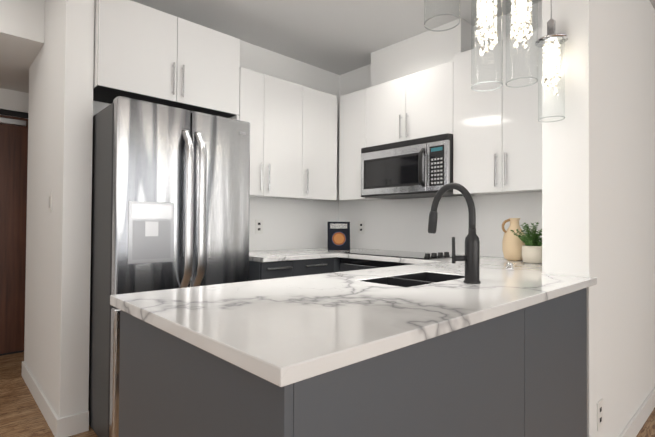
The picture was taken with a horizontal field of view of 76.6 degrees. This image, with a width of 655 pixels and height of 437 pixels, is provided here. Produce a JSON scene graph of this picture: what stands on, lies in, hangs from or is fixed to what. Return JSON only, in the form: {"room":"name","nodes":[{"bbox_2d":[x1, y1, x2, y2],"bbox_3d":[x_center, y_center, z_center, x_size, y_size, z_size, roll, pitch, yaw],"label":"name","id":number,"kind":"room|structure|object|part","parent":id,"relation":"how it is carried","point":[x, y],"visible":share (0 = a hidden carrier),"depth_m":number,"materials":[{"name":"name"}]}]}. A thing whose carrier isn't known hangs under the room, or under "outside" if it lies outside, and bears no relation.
{"room":"kitchen","nodes":[
{"label":"kitchen","id":0,"kind":"room"},
{"bbox_2d":[0,88,28,222],"bbox_3d":[-3.583,-0.137,2.863,5.200,2.556,0.120,1,-1,-43],"label":"wall","id":1,"kind":"structure","parent":0,"point":[12,100],"depth_m":3.60,"materials":[{"name":"white paint"}]},
{"bbox_2d":[0,109,27,355],"bbox_3d":[-2.982,0.106,3.299,1.080,2.090,0.060,1,-1,-43],"label":"hall door","id":2,"kind":"structure","parent":1,"relation":"in","point":[13,167],"depth_m":3.57,"materials":[{"name":"brown wood"}]},
{"bbox_3d":[-2.996,0.106,3.313,1.080,2.090,0.020,1,-1,-43],"label":"frame","id":3,"kind":"part","parent":2,"relation":"part of","materials":[{"name":"black"}]},
{"bbox_2d":[0,63,28,92],"bbox_3d":[-3.327,-1.275,2.542,5.099,0.285,0.710,1,-1,-43],"label":"ceiling bulkhead","id":4,"kind":"object","parent":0,"point":[14,78],"depth_m":3.29,"materials":[{"name":"white paint"}]},
{"bbox_2d":[0,0,44,68],"bbox_3d":[-3.375,-1.289,1.593,3.731,0.285,0.609,1,-1,-43],"label":"ceiling bulkhead","id":5,"kind":"object","parent":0,"point":[22,23],"visible":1,"depth_m":2.61,"materials":[{"name":"white paint"}]},
{"bbox_2d":[24,0,94,417],"bbox_3d":[-1.762,-0.127,2.675,0.136,2.556,1.226,1,-1,-43],"label":"wall","id":6,"kind":"structure","parent":0,"point":[58,248],"depth_m":2.26,"materials":[{"name":"white paint"}]},
{"bbox_2d":[48,191,51,212],"bbox_3d":[-1.611,-0.097,2.407,0.009,0.120,0.072,1,-1,-43],"label":"light switch","id":7,"kind":"object","parent":6,"relation":"attached to","point":[50,202],"visible":1,"depth_m":2.39,"materials":[{"name":"white plastic"}]},
{"bbox_2d":[21,361,88,436],"bbox_3d":[-1.770,1.098,2.647,0.150,0.105,1.239,1,-1,-43],"label":"baseboard","id":8,"kind":"structure","parent":6,"relation":"attached to","point":[71,425],"depth_m":2.24,"materials":[{"name":"white wood"}]},
{"bbox_2d":[93,40,339,250],"bbox_3d":[-0.679,-0.111,3.291,2.285,2.556,0.120,1,-1,-43],"label":"wall","id":9,"kind":"structure","parent":0,"point":[266,62],"depth_m":3.55,"materials":[{"name":"white paint"}]},
{"bbox_2d":[93,0,239,119],"bbox_3d":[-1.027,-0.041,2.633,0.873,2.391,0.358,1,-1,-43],"label":"upper cabinet","id":10,"kind":"object","parent":9,"relation":"attached to","point":[142,52],"visible":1,"depth_m":2.48,"materials":[{"name":"white"}]},
{"bbox_3d":[-1.085,-0.980,2.395,0.432,0.522,0.019,1,-1,-43],"label":"door","id":11,"kind":"part","parent":10,"relation":"part of","materials":[{"name":"white paint"}]},
{"bbox_3d":[-0.766,-0.973,2.694,0.436,0.522,0.019,1,-1,-43],"label":"door","id":12,"kind":"part","parent":10,"relation":"part of","materials":[{"name":"white paint"}]},
{"bbox_2d":[239,67,337,199],"bbox_3d":[-0.354,-0.598,3.269,0.954,0.874,0.358,1,-1,-43],"label":"upper cabinet","id":13,"kind":"object","parent":9,"relation":"attached to","point":[293,140],"visible":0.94,"depth_m":3.13,"materials":[{"name":"white"}]},
{"bbox_3d":[-0.535,-0.604,2.908,0.196,0.874,0.019,1,-1,-43],"label":"door","id":14,"kind":"part","parent":13,"relation":"part of","materials":[{"name":"white paint"}]},
{"bbox_3d":[-0.331,-0.600,3.099,0.356,0.874,0.019,1,-1,-43],"label":"door","id":15,"kind":"part","parent":13,"relation":"part of","materials":[{"name":"white paint"}]},
{"bbox_3d":[-0.063,-0.594,3.350,0.373,0.874,0.019,1,-1,-43],"label":"door","id":16,"kind":"part","parent":13,"relation":"part of","materials":[{"name":"white paint"}]},
{"bbox_2d":[249,197,338,250],"bbox_3d":[-0.362,0.045,3.498,1.276,0.424,0.008,1,-1,-43],"label":"backsplash","id":17,"kind":"structure","parent":9,"relation":"attached to","point":[293,224],"depth_m":3.54,"materials":[{"name":"white paint"}]},
{"bbox_2d":[255,219,262,233],"bbox_3d":[-0.547,0.063,3.315,0.072,0.115,0.006,1,-1,-43],"label":"outlet","id":18,"kind":"object","parent":17,"relation":"attached to","point":[258,226],"visible":1,"depth_m":3.31,"materials":[{"name":"white plastic"}]},
{"bbox_2d":[0,352,654,436],"bbox_3d":[0.350,1.180,1.565,9.200,0.060,9.000,1,-1,-43],"label":"floor","id":19,"kind":"structure","parent":0,"point":[21,414],"depth_m":2.47,"materials":[{"name":"brown wood"}]},
{"bbox_2d":[88,96,249,436],"bbox_3d":[-0.933,0.275,2.450,0.756,1.757,0.694,1,-1,-43],"label":"fridge","id":20,"kind":"object","parent":19,"relation":"on","point":[170,197],"visible":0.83,"depth_m":2.17,"materials":[{"name":"grey metal"}]},
{"bbox_3d":[-0.771,0.765,2.266,0.754,0.654,0.066,1,-1,-43],"label":"drawer","id":21,"kind":"part","parent":20,"relation":"part of","materials":[{"name":"metal"}]},
{"bbox_3d":[-0.903,-0.084,2.149,0.375,1.023,0.066,1,-1,-43],"label":"door","id":22,"kind":"part","parent":20,"relation":"part of","materials":[{"name":"metal"}]},
{"bbox_3d":[-0.894,0.069,2.112,0.230,0.310,0.007,1,-1,-43],"label":"dispenser frame","id":23,"kind":"part","parent":20,"relation":"part of","materials":[{"name":"grey metal"}]},
{"bbox_3d":[-0.747,-0.053,2.206,0.043,0.851,0.080,1,-1,-43],"label":"handle","id":24,"kind":"part","parent":20,"relation":"part of","materials":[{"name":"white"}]},
{"bbox_3d":[-0.695,-0.052,2.256,0.043,0.851,0.080,1,-1,-43],"label":"handle","id":25,"kind":"part","parent":20,"relation":"part of","materials":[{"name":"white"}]},
{"bbox_3d":[-0.627,-0.079,2.408,0.375,1.023,0.066,1,-1,-43],"label":"door","id":26,"kind":"part","parent":20,"relation":"part of","materials":[{"name":"metal"}]},
{"bbox_2d":[249,260,294,280],"bbox_3d":[-0.532,0.721,2.916,0.254,0.884,0.596,1,-1,-43],"label":"base cabinet","id":27,"kind":"object","parent":19,"relation":"on","point":[277,269],"depth_m":2.69,"materials":[{"name":"grey wood"}]},
{"bbox_3d":[-0.332,0.409,2.711,0.250,0.257,0.019,1,-1,-43],"label":"drawer","id":28,"kind":"part","parent":27,"relation":"part of","materials":[{"name":"grey wood"}]},
{"bbox_3d":[-0.314,0.320,2.693,0.190,0.010,0.032,1,-1,-43],"label":"handle","id":29,"kind":"part","parent":27,"relation":"part of","materials":[{"name":"silver metal"}]},
{"bbox_2d":[249,250,313,261],"bbox_3d":[-0.458,0.265,2.981,0.437,0.029,0.626,1,-1,-43],"label":"countertop","id":30,"kind":"structure","parent":27,"relation":"on","point":[261,255],"depth_m":2.82,"materials":[{"name":"stone"}]},
{"bbox_2d":[295,257,334,275],"bbox_3d":[-0.300,0.725,3.134,0.383,0.884,0.596,1,-1,-43],"label":"base cabinet","id":31,"kind":"object","parent":19,"relation":"on","point":[321,265],"depth_m":2.92,"materials":[{"name":"grey wood"}]},
{"bbox_3d":[-0.099,0.414,2.929,0.381,0.257,0.019,1,-1,-43],"label":"drawer","id":32,"kind":"part","parent":31,"relation":"part of","materials":[{"name":"grey wood"}]},
{"bbox_3d":[-0.081,0.325,2.912,0.190,0.010,0.032,1,-1,-43],"label":"handle","id":33,"kind":"part","parent":31,"relation":"part of","materials":[{"name":"silver metal"}]},
{"bbox_2d":[274,247,445,262],"bbox_3d":[0.300,0.272,3.111,0.848,0.029,1.474,1,-1,-43],"label":"countertop","id":34,"kind":"structure","parent":31,"relation":"on","point":[318,252],"depth_m":3.00,"materials":[{"name":"stone"}]},
{"bbox_2d":[327,222,349,249],"bbox_3d":[0.093,0.142,3.433,0.185,0.235,0.022,0,-8,-5],"label":"cookbook","id":35,"kind":"object","parent":34,"relation":"on","point":[338,233],"visible":1,"depth_m":3.42,"materials":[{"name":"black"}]},
{"bbox_2d":[119,306,530,436],"bbox_3d":[-0.006,0.700,1.225,0.911,0.884,0.785,1,-1,-43],"label":"base cabinet","id":36,"kind":"object","parent":19,"relation":"on","point":[520,372],"depth_m":0.90,"materials":[{"name":"grey wood"}]},
{"bbox_3d":[-0.331,0.693,0.920,0.018,0.885,0.786,1,-1,-43],"label":"panel","id":37,"kind":"part","parent":36,"relation":"part of","materials":[{"name":"grey wood"}]},
{"bbox_2d":[110,256,596,386],"bbox_3d":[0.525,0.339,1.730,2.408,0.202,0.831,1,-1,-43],"label":"countertop","id":38,"kind":"structure","parent":36,"relation":"on","point":[282,332],"depth_m":1.04,"materials":[{"name":"stone"}]},
{"bbox_2d":[362,272,464,286],"bbox_3d":[0.359,0.339,1.651,0.474,0.198,0.232,1,-1,-43],"label":"sink","id":39,"kind":"object","parent":38,"relation":"in","point":[412,279],"depth_m":1.70,"materials":[{"name":"black metal"}]},
{"bbox_2d":[428,183,480,283],"bbox_3d":[0.466,0.048,1.575,0.097,0.374,0.218,1,-1,-43],"label":"faucet","id":40,"kind":"object","parent":38,"relation":"on","point":[471,257],"visible":1,"depth_m":1.52,"materials":[{"name":"black metal"}]},
{"bbox_3d":[0.462,0.115,1.517,0.014,0.096,0.014,1,-1,-43],"label":"handle","id":41,"kind":"part","parent":40,"relation":"part of","materials":[{"name":"black metal"}]},
{"bbox_2d":[505,262,513,269],"bbox_3d":[0.868,0.225,1.976,0.038,0.036,0.038,1,-1,-43],"label":"button","id":42,"kind":"object","parent":38,"relation":"on","point":[509,265],"visible":1,"depth_m":1.97,"materials":[{"name":"silver metal"}]},
{"bbox_2d":[502,218,525,260],"bbox_3d":[1.147,0.125,2.544,0.138,0.258,0.138,1,-1,-43],"label":"vase","id":43,"kind":"object","parent":38,"relation":"on","point":[512,244],"visible":0.94,"depth_m":2.50,"materials":[{"name":"beige ceramic"}]},
{"bbox_3d":[1.096,0.048,2.546,0.041,0.094,0.041,1,-1,-43],"label":"handle","id":44,"kind":"part","parent":43,"relation":"part of","materials":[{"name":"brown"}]},
{"bbox_2d":[510,222,541,263],"bbox_3d":[1.188,0.135,2.371,0.212,0.234,0.242,1,-1,-43],"label":"potted plant","id":45,"kind":"object","parent":38,"relation":"on","point":[532,250],"visible":0.85,"depth_m":2.34,"materials":[{"name":"beige"}]},
{"bbox_3d":[0.263,0.698,0.951,0.890,0.885,0.018,1,-1,-43],"label":"panel","id":46,"kind":"part","parent":36,"relation":"part of","materials":[{"name":"grey wood"}]},
{"bbox_2d":[335,257,341,271],"bbox_3d":[0.072,0.733,3.484,0.638,0.884,0.596,1,-1,-43],"label":"base cabinet","id":47,"kind":"object","parent":19,"relation":"on","point":[337,259],"depth_m":3.11,"materials":[{"name":"grey"}]},
{"bbox_2d":[340,250,460,271],"bbox_3d":[0.538,0.686,2.959,0.638,0.930,0.760,1,-1,-43],"label":"range","id":48,"kind":"object","parent":19,"relation":"on","point":[348,264],"visible":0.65,"depth_m":2.89,"materials":[{"name":"black metal"}]},
{"bbox_3d":[0.356,0.595,2.789,0.033,0.545,0.752,1,-1,-43],"label":"door","id":49,"kind":"part","parent":48,"relation":"part of","materials":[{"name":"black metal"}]},
{"bbox_2d":[344,250,460,259],"bbox_3d":[0.556,0.253,2.979,0.508,0.006,0.736,1,-1,-43],"label":"cooktop","id":50,"kind":"object","parent":48,"relation":"in","point":[390,253],"depth_m":2.89,"materials":[{"name":"black glass"}]},
{"bbox_2d":[531,288,586,436],"bbox_3d":[0.565,0.712,1.761,0.655,0.884,0.785,1,-1,-43],"label":"base cabinet","id":51,"kind":"object","parent":19,"relation":"on","point":[558,324],"depth_m":1.46,"materials":[{"name":"grey wood"}]},
{"bbox_3d":[0.816,0.709,1.470,0.620,0.885,0.018,1,-1,-43],"label":"panel","id":52,"kind":"part","parent":51,"relation":"part of","materials":[{"name":"grey wood"}]},
{"bbox_2d":[131,0,654,74],"bbox_3d":[0.368,-1.436,1.603,9.200,0.060,9.000,1,-1,-43],"label":"ceiling","id":53,"kind":"structure","parent":0,"point":[339,37],"depth_m":2.92,"materials":[{"name":"grey paint"}]},
{"bbox_2d":[371,18,472,86],"bbox_3d":[0.702,-1.205,3.206,0.177,0.348,0.815,1,-1,-43],"label":"ceiling bulkhead","id":54,"kind":"object","parent":53,"relation":"attached to","point":[426,50],"visible":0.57,"depth_m":3.08,"materials":[{"name":"white paint"}]},
{"bbox_2d":[424,0,459,31],"bbox_3d":[0.331,-0.985,1.194,0.124,0.850,0.124,1,-1,-43],"label":"pendant light","id":55,"kind":"object","parent":53,"relation":"hanging from","point":[426,21],"visible":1,"depth_m":1.21,"materials":[{"name":"clear glass"}]},
{"bbox_2d":[471,0,502,91],"bbox_3d":[0.547,-0.927,1.421,0.124,0.955,0.124,1,-1,-43],"label":"pendant light","id":56,"kind":"object","parent":53,"relation":"hanging from","point":[485,13],"visible":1,"depth_m":1.41,"materials":[{"name":"clear glass"}]},
{"bbox_3d":[0.545,-0.713,1.418,0.030,0.113,0.030,1,-1,-43],"label":"bulb","id":57,"kind":"part","parent":56,"relation":"part of","materials":[{"name":"white glass"}]},
{"bbox_2d":[506,0,537,87],"bbox_3d":[0.669,-0.935,1.430,0.124,0.937,0.124,1,-1,-43],"label":"pendant light","id":58,"kind":"object","parent":53,"relation":"hanging from","point":[522,7],"visible":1,"depth_m":1.41,"materials":[{"name":"clear glass"}]},
{"bbox_3d":[0.668,-0.730,1.427,0.030,0.113,0.030,1,-1,-43],"label":"bulb","id":59,"kind":"part","parent":58,"relation":"part of","materials":[{"name":"white glass"}]},
{"bbox_2d":[535,0,567,121],"bbox_3d":[0.950,-0.909,1.761,0.124,0.977,0.124,1,-1,-43],"label":"pendant light","id":60,"kind":"object","parent":53,"relation":"hanging from","point":[550,42],"visible":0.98,"depth_m":1.74,"materials":[{"name":"clear glass"}]},
{"bbox_3d":[0.949,-0.683,1.757,0.030,0.113,0.030,1,-1,-43],"label":"bulb","id":61,"kind":"part","parent":60,"relation":"part of","materials":[{"name":"white glass"}]},
{"bbox_2d":[339,1,541,256],"bbox_3d":[0.873,-0.101,3.217,0.120,2.556,2.111,1,-1,-43],"label":"wall","id":62,"kind":"structure","parent":0,"point":[358,79],"depth_m":3.49,"materials":[{"name":"white paint"}]},
{"bbox_2d":[339,192,541,256],"bbox_3d":[0.828,0.048,3.168,0.008,0.424,2.101,1,-1,-43],"label":"backsplash","id":63,"kind":"structure","parent":62,"relation":"attached to","point":[398,224],"depth_m":3.15,"materials":[{"name":"white"}]},
{"bbox_2d":[358,221,363,233],"bbox_3d":[0.302,0.078,3.718,0.006,0.115,0.072,1,-1,-43],"label":"outlet","id":64,"kind":"object","parent":63,"relation":"attached to","point":[360,227],"visible":1,"depth_m":3.72,"materials":[{"name":"white plastic"}]},
{"bbox_2d":[339,27,541,200],"bbox_3d":[0.806,-0.614,2.948,0.358,0.914,1.792,1,-1,-43],"label":"upper cabinet","id":65,"kind":"object","parent":62,"relation":"attached to","point":[497,141],"visible":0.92,"depth_m":2.64,"materials":[{"name":"white"}]},
{"bbox_3d":[0.439,-0.792,3.140,0.019,0.477,0.380,1,-1,-43],"label":"door","id":66,"kind":"part","parent":65,"relation":"part of","materials":[{"name":"white paint"}]},
{"bbox_2d":[361,133,462,198],"bbox_3d":[0.639,-0.359,3.062,0.436,0.381,0.756,1,-1,-43],"label":"microwave","id":67,"kind":"object","parent":65,"relation":"attached to","point":[417,168],"visible":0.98,"depth_m":2.90,"materials":[{"name":"silver metal"}]},
{"bbox_3d":[0.471,-0.346,3.015,0.029,0.327,0.592,1,-1,-43],"label":"door","id":68,"kind":"part","parent":67,"relation":"part of","materials":[{"name":"silver metal"}]},
{"bbox_3d":[0.633,-0.348,2.789,0.054,0.264,0.030,1,-1,-43],"label":"handle","id":69,"kind":"part","parent":67,"relation":"part of","materials":[{"name":"black"}]},
{"bbox_3d":[0.700,-0.795,2.862,0.019,0.477,0.376,1,-1,-43],"label":"door","id":70,"kind":"part","parent":65,"relation":"part of","materials":[{"name":"white paint"}]},
{"bbox_3d":[0.939,-0.618,2.603,0.019,0.914,0.321,1,-1,-43],"label":"door","id":71,"kind":"part","parent":65,"relation":"part of","materials":[{"name":"white paint"}]},
{"bbox_3d":[1.184,-0.620,2.342,0.019,0.914,0.388,1,-1,-43],"label":"door","id":72,"kind":"part","parent":65,"relation":"part of","materials":[{"name":"white paint"}]},
{"bbox_2d":[542,0,654,436],"bbox_3d":[2.471,-0.090,3.143,3.986,2.556,0.184,1,-1,-43],"label":"wall","id":73,"kind":"structure","parent":0,"point":[598,182],"depth_m":1.90,"materials":[{"name":"white paint"}]},
{"bbox_2d":[597,399,602,430],"bbox_3d":[1.176,0.845,1.789,0.072,0.117,0.006,1,-1,-43],"label":"outlet","id":74,"kind":"object","parent":73,"relation":"attached to","point":[599,414],"visible":0.98,"depth_m":1.78,"materials":[{"name":"white plastic"}]},
{"bbox_2d":[619,387,654,436],"bbox_3d":[2.545,1.135,3.066,3.946,0.105,0.014,1,-1,-43],"label":"baseboard return","id":75,"kind":"object","parent":73,"relation":"attached to","point":[634,426],"depth_m":2.30,"materials":[{"name":"white wood"}]}
]}

